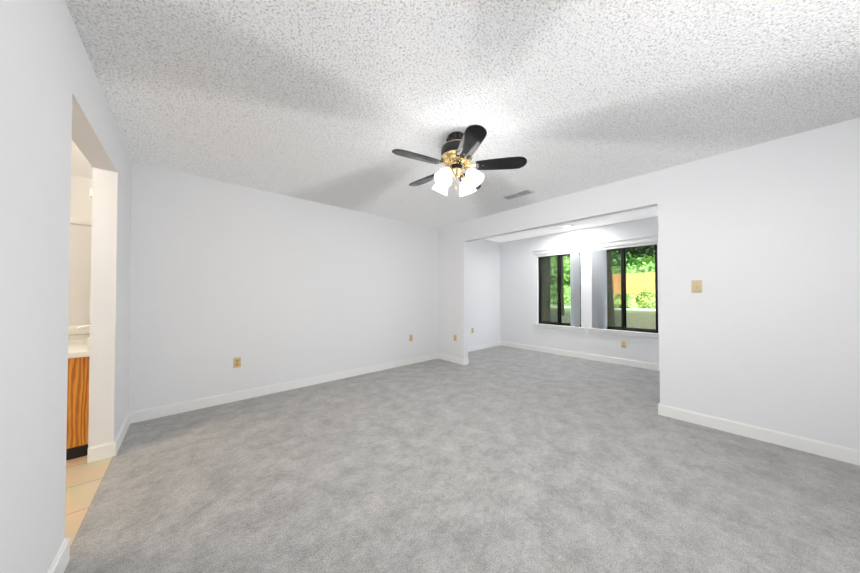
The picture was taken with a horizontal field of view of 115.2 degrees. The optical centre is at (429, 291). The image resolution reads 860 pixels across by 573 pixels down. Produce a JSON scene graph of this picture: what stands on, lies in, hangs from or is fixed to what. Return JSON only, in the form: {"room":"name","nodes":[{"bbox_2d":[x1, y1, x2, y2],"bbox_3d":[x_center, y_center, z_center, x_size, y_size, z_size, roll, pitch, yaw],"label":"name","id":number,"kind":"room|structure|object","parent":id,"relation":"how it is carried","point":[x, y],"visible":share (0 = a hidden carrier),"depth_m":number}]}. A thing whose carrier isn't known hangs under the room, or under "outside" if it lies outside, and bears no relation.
{"room":"empty bedroom","nodes":[
{"label":"empty bedroom","id":0,"kind":"room"},
{"bbox_2d":[0,0,131,572],"bbox_3d":[-1.529,-0.018,1.028,0.120,2.440,5.840,1,-1,-42],"label":"wall","id":1,"kind":"structure","parent":0,"point":[36,63],"depth_m":1.04},
{"bbox_2d":[48,537,69,572],"bbox_3d":[-0.622,1.139,0.093,0.014,0.103,3.020,1,-1,-42],"label":"baseboard","id":2,"kind":"structure","parent":1,"relation":"attached to","point":[60,561],"depth_m":1.16},
{"bbox_2d":[68,324,89,335],"bbox_3d":[-3.649,0.398,2.863,0.552,0.095,0.022,1,-1,-42],"label":"backsplash","id":3,"kind":"structure","parent":1,"relation":"attached to","point":[73,330],"depth_m":2.82},
{"bbox_2d":[86,336,89,351],"bbox_3d":[-2.975,0.394,2.537,0.022,0.095,1.404,1,-1,-42],"label":"backsplash","id":4,"kind":"structure","parent":1,"relation":"attached to","point":[87,337],"depth_m":2.01},
{"bbox_2d":[87,441,116,462],"bbox_3d":[-2.378,1.163,1.981,0.134,0.103,0.014,1,-1,-42],"label":"baseboard","id":5,"kind":"structure","parent":1,"relation":"attached to","point":[101,452],"depth_m":1.97},
{"bbox_2d":[114,413,129,454],"bbox_3d":[-2.558,1.167,2.273,0.014,0.103,0.661,1,-1,-42],"label":"baseboard","id":6,"kind":"structure","parent":1,"relation":"attached to","point":[120,436],"depth_m":2.22},
{"bbox_2d":[68,175,91,325],"bbox_3d":[-4.322,-0.001,2.353,2.300,2.440,0.150,1,-1,-42],"label":"mirror","id":7,"kind":"object","parent":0,"point":[80,269],"depth_m":2.87},
{"bbox_2d":[65,456,112,548],"bbox_3d":[-3.119,1.234,1.072,2.420,0.059,3.640,1,-1,-42],"label":"floor","id":8,"kind":"structure","parent":0,"point":[84,478],"depth_m":1.69},
{"bbox_2d":[66,356,89,459],"bbox_3d":[-3.188,0.852,2.353,0.576,0.735,1.388,1,-1,-42],"label":"bathroom vanity","id":9,"kind":"object","parent":8,"relation":"on","point":[78,389],"depth_m":1.99},
{"bbox_2d":[68,332,89,359],"bbox_3d":[-3.180,0.462,2.351,0.574,0.045,1.409,1,-1,-42],"label":"countertop","id":10,"kind":"structure","parent":9,"relation":"on","point":[76,344],"depth_m":2.13},
{"bbox_2d":[129,162,499,411],"bbox_3d":[-0.558,0.028,4.604,6.080,2.440,0.120,1,-1,-42],"label":"wall","id":11,"kind":"structure","parent":0,"point":[269,288],"depth_m":3.28},
{"bbox_2d":[233,357,240,367],"bbox_3d":[-2.171,0.799,3.075,0.070,0.114,0.009,1,-1,-42],"label":"electrical outlet","id":12,"kind":"object","parent":11,"relation":"attached to","point":[236,362],"visible":1,"depth_m":3.07},
{"bbox_2d":[128,353,437,423],"bbox_3d":[-1.318,1.187,3.825,3.927,0.103,0.014,1,-1,-42],"label":"baseboard","id":13,"kind":"structure","parent":11,"relation":"attached to","point":[160,411],"depth_m":3.20},
{"bbox_2d":[468,341,499,351],"bbox_3d":[0.948,1.213,5.836,1.905,0.103,0.014,1,-1,-42],"label":"baseboard","id":14,"kind":"structure","parent":11,"relation":"attached to","point":[482,346],"depth_m":6.04},
{"bbox_2d":[438,222,467,358],"bbox_3d":[0.401,0.033,4.936,0.100,2.440,0.656,1,-1,-42],"label":"wall pier","id":15,"kind":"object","parent":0,"point":[452,282],"visible":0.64,"depth_m":4.85},
{"bbox_2d":[438,353,463,364],"bbox_3d":[0.363,1.200,4.878,0.014,0.103,0.642,1,-1,-42],"label":"baseboard","id":16,"kind":"structure","parent":15,"relation":"attached to","point":[453,359],"depth_m":4.85},
{"bbox_2d":[64,345,859,572],"bbox_3d":[1.065,1.255,2.760,6.080,0.060,5.010,1,-1,-42],"label":"floor carpet","id":17,"kind":"object","parent":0,"point":[501,459],"visible":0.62,"depth_m":1.70},
{"bbox_2d":[65,0,859,242],"bbox_3d":[-0.115,-1.271,2.299,8.500,0.100,5.840,1,-1,-42],"label":"ceiling","id":18,"kind":"structure","parent":0,"point":[333,102],"depth_m":1.65},
{"bbox_2d":[392,125,526,196],"bbox_3d":[0.178,-0.991,2.176,1.021,0.464,0.996,1,-1,-42],"label":"ceiling fan","id":19,"kind":"object","parent":18,"relation":"hanging from","point":[458,149],"visible":1,"depth_m":2.07},
{"bbox_2d":[501,188,534,199],"bbox_3d":[1.083,-1.201,3.389,0.170,0.012,0.370,1,-1,-42],"label":"ceiling vent","id":20,"kind":"object","parent":18,"relation":"in","point":[520,193],"visible":0.98,"depth_m":3.37},
{"bbox_2d":[500,216,658,363],"bbox_3d":[2.783,0.038,5.330,0.120,2.440,3.230,1,-1,-42],"label":"wall","id":21,"kind":"structure","parent":0,"point":[518,289],"depth_m":5.44},
{"bbox_2d":[533,244,584,331],"bbox_3d":[2.591,-0.054,5.501,0.131,1.638,1.020,1,-1,-42],"label":"window","id":22,"kind":"structure","parent":21,"relation":"in","point":[559,325],"depth_m":5.52},
{"bbox_2d":[541,256,557,321],"bbox_3d":[2.501,-0.050,5.698,0.002,1.430,0.432,1,-1,-42],"label":"screen","id":23,"kind":"object","parent":22,"relation":"attached to","point":[548,283],"visible":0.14,"depth_m":5.71},
{"bbox_2d":[538,251,580,325],"bbox_3d":[2.584,-0.052,5.496,0.077,1.439,0.852,1,-1,-42],"label":"window blinds","id":24,"kind":"object","parent":22,"relation":"attached to","point":[575,285],"visible":0.94,"depth_m":5.24},
{"bbox_2d":[500,341,659,370],"bbox_3d":[2.733,1.206,5.270,0.014,0.103,3.230,1,-1,-42],"label":"baseboard","id":25,"kind":"structure","parent":21,"relation":"attached to","point":[640,364],"depth_m":5.05},
{"bbox_2d":[586,235,658,338],"bbox_3d":[3.314,-0.065,4.686,0.131,1.638,1.100,1,-1,-42],"label":"window","id":26,"kind":"structure","parent":21,"relation":"in","point":[623,330],"depth_m":4.66},
{"bbox_2d":[607,249,620,326],"bbox_3d":[3.212,-0.060,4.897,0.002,1.430,0.472,1,-1,-42],"label":"screen","id":27,"kind":"object","parent":26,"relation":"attached to","point":[611,284],"visible":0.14,"depth_m":4.84},
{"bbox_2d":[591,242,656,328],"bbox_3d":[3.306,-0.062,4.682,0.078,1.439,0.937,1,-1,-42],"label":"window blinds","id":28,"kind":"object","parent":26,"relation":"attached to","point":[599,288],"visible":0.9,"depth_m":4.92},
{"bbox_2d":[621,341,625,347],"bbox_3d":[3.295,0.899,4.644,0.009,0.114,0.070,1,-1,-42],"label":"electrical outlet","id":29,"kind":"object","parent":21,"relation":"attached to","point":[623,344],"visible":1,"depth_m":4.64},
{"bbox_2d":[464,117,859,449],"bbox_3d":[2.023,0.009,3.107,0.100,2.440,4.234,1,-1,-42],"label":"wall","id":30,"kind":"structure","parent":0,"point":[761,241],"depth_m":2.25},
{"bbox_2d":[464,358,468,364],"bbox_3d":[0.618,1.198,4.666,0.114,0.103,0.014,1,-1,-42],"label":"baseboard","id":31,"kind":"structure","parent":30,"relation":"attached to","point":[466,361],"depth_m":4.66},
{"bbox_2d":[691,280,701,291],"bbox_3d":[2.464,-0.048,2.522,0.019,0.114,0.070,1,-1,-42],"label":"light switch","id":32,"kind":"object","parent":30,"relation":"attached to","point":[696,285],"visible":1,"depth_m":2.52},
{"bbox_2d":[660,404,859,465],"bbox_3d":[2.795,1.165,2.137,0.014,0.103,1.540,1,-1,-42],"label":"baseboard","id":33,"kind":"structure","parent":30,"relation":"attached to","point":[835,452],"depth_m":2.20},
{"label":"outside","id":34,"kind":"structure","parent":0,"visible":0},
{"bbox_2d":[541,246,655,328],"bbox_3d":[21.656,-5.201,32.372,63.919,18.257,110.000,1,-1,-42],"label":"garden","id":35,"kind":"object","parent":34,"point":[646,290],"depth_m":17.79}
]}

